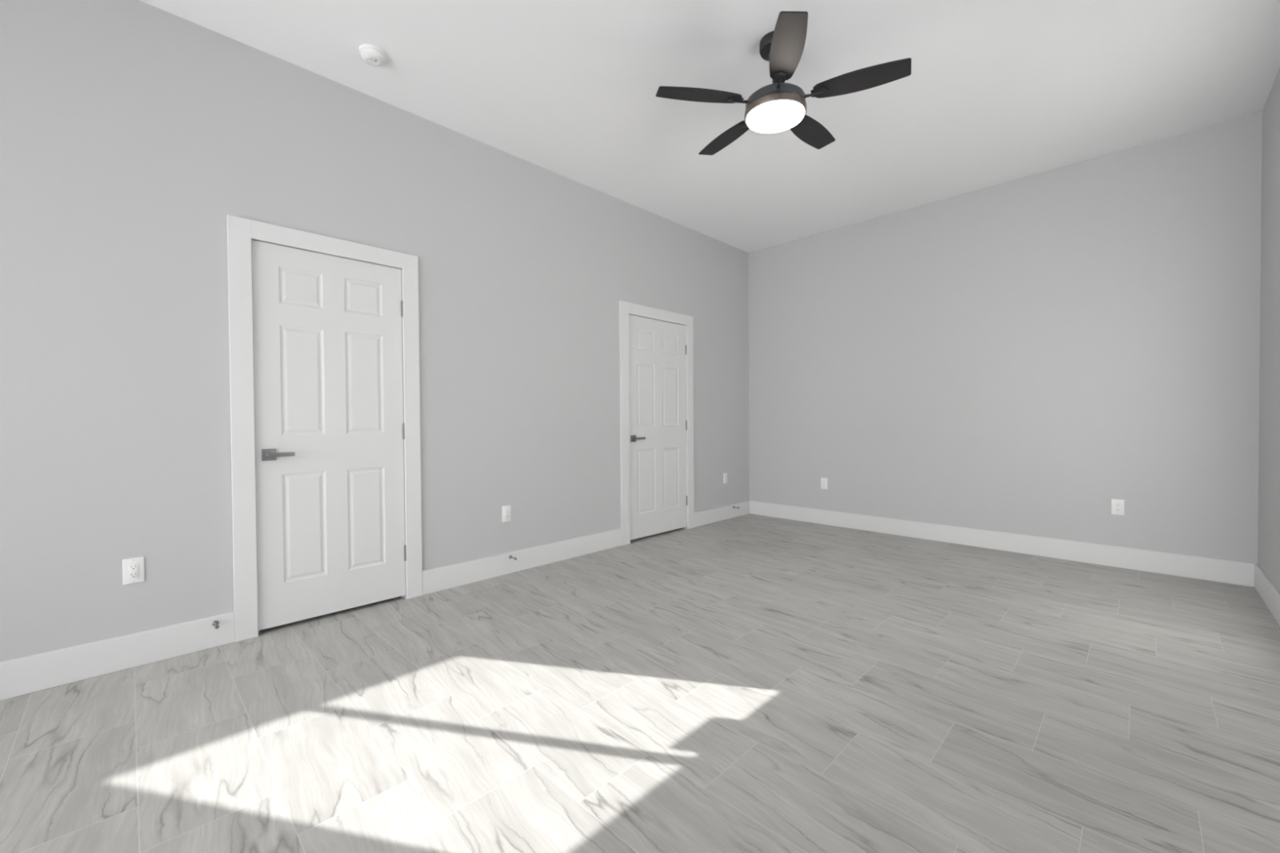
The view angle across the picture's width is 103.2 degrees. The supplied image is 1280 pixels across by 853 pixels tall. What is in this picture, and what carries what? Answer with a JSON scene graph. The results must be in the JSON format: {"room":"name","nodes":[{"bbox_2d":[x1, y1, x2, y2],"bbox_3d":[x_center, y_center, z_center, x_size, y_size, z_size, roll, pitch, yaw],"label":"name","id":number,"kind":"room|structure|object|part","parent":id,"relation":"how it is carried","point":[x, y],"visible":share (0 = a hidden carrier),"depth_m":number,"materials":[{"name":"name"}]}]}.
{"room":"empty bedroom","nodes":[
{"label":"empty bedroom","id":0,"kind":"room"},
{"bbox_2d":[0,0,749,662],"bbox_3d":[-1.448,-0.446,3.260,0.120,3.040,7.612,0,1,45],"label":"wall","id":1,"kind":"structure","parent":0,"point":[131,131],"depth_m":2.51,"materials":[{"name":"grey paint"}]},
{"bbox_2d":[0,611,235,700],"bbox_3d":[-3.058,1.034,1.546,0.015,0.152,2.867,0,1,45],"label":"baseboard","id":2,"kind":"structure","parent":1,"relation":"attached to","point":[24,675],"depth_m":2.25,"materials":[{"name":"white paint"}]},
{"bbox_2d":[212,620,219,628],"bbox_3d":[-2.071,0.971,2.479,0.076,0.025,0.025,0,1,45],"label":"door stop","id":3,"kind":"object","parent":2,"relation":"attached to","point":[215,623],"visible":1,"depth_m":2.50,"materials":[{"name":"grey metal"}]},
{"bbox_2d":[122,556,144,585],"bbox_3d":[-2.306,0.656,2.309,0.009,0.115,0.070,0,1,45],"label":"electrical outlet","id":4,"kind":"object","parent":1,"relation":"attached to","point":[133,569],"visible":1,"depth_m":2.31,"materials":[{"name":"white plastic"}]},
{"bbox_2d":[128,562,138,578],"bbox_3d":[-2.304,0.657,2.307,0.004,0.067,0.033,0,1,45],"label":"receptacle","id":5,"kind":"object","parent":4,"relation":"attached to","point":[133,567],"depth_m":2.31,"materials":[{"name":"grey plastic"}]},
{"bbox_2d":[226,214,422,642],"bbox_3d":[-1.756,0.008,2.913,0.175,2.146,0.938,0,1,45],"label":"door","id":6,"kind":"structure","parent":1,"relation":"in","point":[324,348],"depth_m":2.84,"materials":[{"name":"white paint"}]},
{"bbox_3d":[-1.950,0.148,2.666,0.009,0.061,0.062,0,1,45],"label":"handle","id":7,"kind":"part","parent":6,"relation":"part of","materials":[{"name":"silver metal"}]},
{"bbox_3d":[-1.886,0.148,2.668,0.013,0.021,0.117,0,1,45],"label":"lever","id":8,"kind":"part","parent":6,"relation":"part of","materials":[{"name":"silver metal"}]},
{"bbox_2d":[502,505,511,522],"bbox_3d":[-0.964,0.630,3.666,0.009,0.115,0.070,0,1,45],"label":"electrical outlet","id":9,"kind":"object","parent":1,"relation":"attached to","point":[506,510],"visible":1,"depth_m":3.66,"materials":[{"name":"white plastic"}]},
{"bbox_2d":[504,508,508,518],"bbox_3d":[-0.963,0.630,3.664,0.004,0.067,0.033,0,1,45],"label":"receptacle","id":10,"kind":"object","parent":9,"relation":"attached to","point":[506,510],"depth_m":3.66,"materials":[{"name":"grey plastic"}]},
{"bbox_2d":[422,528,622,595],"bbox_3d":[-0.777,0.986,3.853,0.015,0.152,1.746,0,1,45],"label":"baseboard","id":11,"kind":"structure","parent":1,"relation":"attached to","point":[435,580],"depth_m":3.70,"materials":[{"name":"white paint"}]},
{"bbox_2d":[619,300,693,545],"bbox_3d":[0.157,-0.035,4.847,0.175,2.152,1.011,0,1,45],"label":"door","id":12,"kind":"structure","parent":1,"relation":"in","point":[656,388],"depth_m":4.79,"materials":[{"name":"white paint"}]},
{"bbox_3d":[-0.059,0.108,4.578,0.009,0.061,0.062,0,1,45],"label":"handle","id":13,"kind":"part","parent":12,"relation":"part of","materials":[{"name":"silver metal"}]},
{"bbox_3d":[0.005,0.108,4.580,0.013,0.021,0.117,0,1,45],"label":"lever","id":14,"kind":"part","parent":12,"relation":"part of","materials":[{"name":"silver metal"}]},
{"bbox_2d":[693,500,749,527],"bbox_3d":[0.911,0.950,5.560,0.015,0.152,1.034,0,1,45],"label":"baseboard","id":15,"kind":"structure","parent":1,"relation":"attached to","point":[702,517],"depth_m":5.51,"materials":[{"name":"white paint"}]},
{"bbox_2d":[723,472,727,484],"bbox_3d":[0.942,0.570,5.593,0.009,0.115,0.070,0,1,45],"label":"electrical outlet","id":16,"kind":"object","parent":1,"relation":"attached to","point":[725,475],"visible":1,"depth_m":5.59,"materials":[{"name":"white plastic"}]},
{"bbox_2d":[0,513,1279,852],"bbox_3d":[-0.321,1.133,2.143,4.871,0.100,7.902,0,1,45],"label":"floor","id":17,"kind":"structure","parent":0,"point":[747,683],"depth_m":1.88,"materials":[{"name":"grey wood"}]},
{"bbox_2d":[139,0,1279,253],"bbox_3d":[-0.343,-2.007,2.098,4.871,0.100,7.902,0,1,45],"label":"ceiling","id":18,"kind":"structure","parent":0,"point":[995,92],"depth_m":2.90,"materials":[{"name":"white paint"}]},
{"bbox_2d":[359,44,386,66],"bbox_3d":[-1.401,-1.936,2.660,0.128,0.042,0.128,0,1,45],"label":"smoke detector","id":19,"kind":"object","parent":18,"relation":"attached to","point":[372,55],"visible":1,"depth_m":2.63,"materials":[{"name":"white plastic"}]},
{"bbox_2d":[655,11,911,155],"bbox_3d":[0.723,-1.771,2.641,1.206,0.402,1.152,0,1,45],"label":"ceiling fan","id":20,"kind":"object","parent":18,"relation":"hanging from","point":[779,106],"visible":1,"depth_m":2.49,"materials":[{"name":"black wood"}]},
{"bbox_3d":[0.296,-1.658,2.539,0.430,0.006,0.142,-1,12,-10],"label":"blade","id":21,"kind":"part","parent":20,"relation":"part of","materials":[{"name":"black wood"}]},
{"bbox_3d":[0.504,-1.683,2.967,0.142,0.006,0.430,-12,8,-27],"label":"blade","id":22,"kind":"part","parent":20,"relation":"part of","materials":[{"name":"black wood"}]},
{"bbox_3d":[0.499,-1.654,2.578,0.117,0.016,0.060,-1,12,-10],"label":"blade arm","id":23,"kind":"part","parent":20,"relation":"part of","materials":[{"name":"brown metal"}]},
{"bbox_3d":[0.604,-1.666,2.787,0.060,0.016,0.117,-12,8,-27],"label":"blade arm","id":24,"kind":"part","parent":20,"relation":"part of","materials":[{"name":"brown metal"}]},
{"bbox_3d":[0.696,-1.587,2.614,0.290,0.032,0.290,2,4,45],"label":"lamp glass","id":25,"kind":"part","parent":20,"relation":"part of","materials":[{"name":"white glass"}]},
{"bbox_3d":[0.666,-1.648,2.414,0.060,0.016,0.117,8,4,8],"label":"blade arm","id":26,"kind":"part","parent":20,"relation":"part of","materials":[{"name":"brown metal"}]},
{"bbox_3d":[0.640,-1.645,2.209,0.142,0.006,0.430,8,4,8],"label":"blade","id":27,"kind":"part","parent":20,"relation":"part of","materials":[{"name":"black wood"}]},
{"bbox_3d":[0.976,-1.685,2.902,0.142,0.006,0.430,-10,-4,44],"label":"blade","id":28,"kind":"part","parent":20,"relation":"part of","materials":[{"name":"black wood"}]},
{"bbox_3d":[0.873,-1.656,2.522,0.117,0.016,0.060,1,-5,26],"label":"blade arm","id":29,"kind":"part","parent":20,"relation":"part of","materials":[{"name":"brown metal"}]},
{"bbox_3d":[1.060,-1.661,2.434,0.430,0.006,0.142,1,-5,26],"label":"blade","id":30,"kind":"part","parent":20,"relation":"part of","materials":[{"name":"black wood"}]},
{"bbox_2d":[748,111,1262,564],"bbox_3d":[2.664,-0.493,4.630,4.041,3.040,0.120,0,1,45],"label":"wall","id":31,"kind":"structure","parent":0,"point":[1028,355],"depth_m":4.03,"materials":[{"name":"grey paint"}]},
{"bbox_2d":[821,477,827,488],"bbox_3d":[1.923,0.594,5.295,0.070,0.115,0.009,0,1,45],"label":"electrical outlet","id":32,"kind":"object","parent":31,"relation":"attached to","point":[824,481],"visible":1,"depth_m":5.29,"materials":[{"name":"white plastic"}]},
{"bbox_2d":[749,500,1256,586],"bbox_3d":[2.626,0.951,4.603,3.801,0.152,0.015,0,1,45],"label":"baseboard","id":33,"kind":"structure","parent":31,"relation":"attached to","point":[1241,573],"depth_m":4.05,"materials":[{"name":"white paint"}]},
{"bbox_2d":[1111,498,1124,515],"bbox_3d":[3.510,0.593,3.725,0.070,0.115,0.009,0,1,45],"label":"electrical outlet","id":34,"kind":"object","parent":31,"relation":"attached to","point":[1117,506],"visible":1,"depth_m":3.72,"materials":[{"name":"white plastic"}]},
{"bbox_2d":[1115,502,1120,511],"bbox_3d":[3.509,0.593,3.724,0.033,0.067,0.004,0,1,45],"label":"receptacle","id":35,"kind":"object","parent":34,"relation":"attached to","point":[1117,505],"depth_m":3.72,"materials":[{"name":"grey plastic"}]},
{"bbox_2d":[1257,68,1279,591],"bbox_3d":[1.357,-0.426,0.486,0.170,3.040,7.612,0,1,45],"label":"wall","id":36,"kind":"structure","parent":0,"point":[1268,490],"depth_m":2.98,"materials":[{"name":"grey paint"}]},
{"bbox_2d":[1253,564,1279,625],"bbox_3d":[1.296,1.018,0.566,0.015,0.152,7.597,0,1,45],"label":"baseboard","id":37,"kind":"structure","parent":36,"relation":"attached to","point":[1268,593],"depth_m":2.93,"materials":[{"name":"white paint"}]}
]}

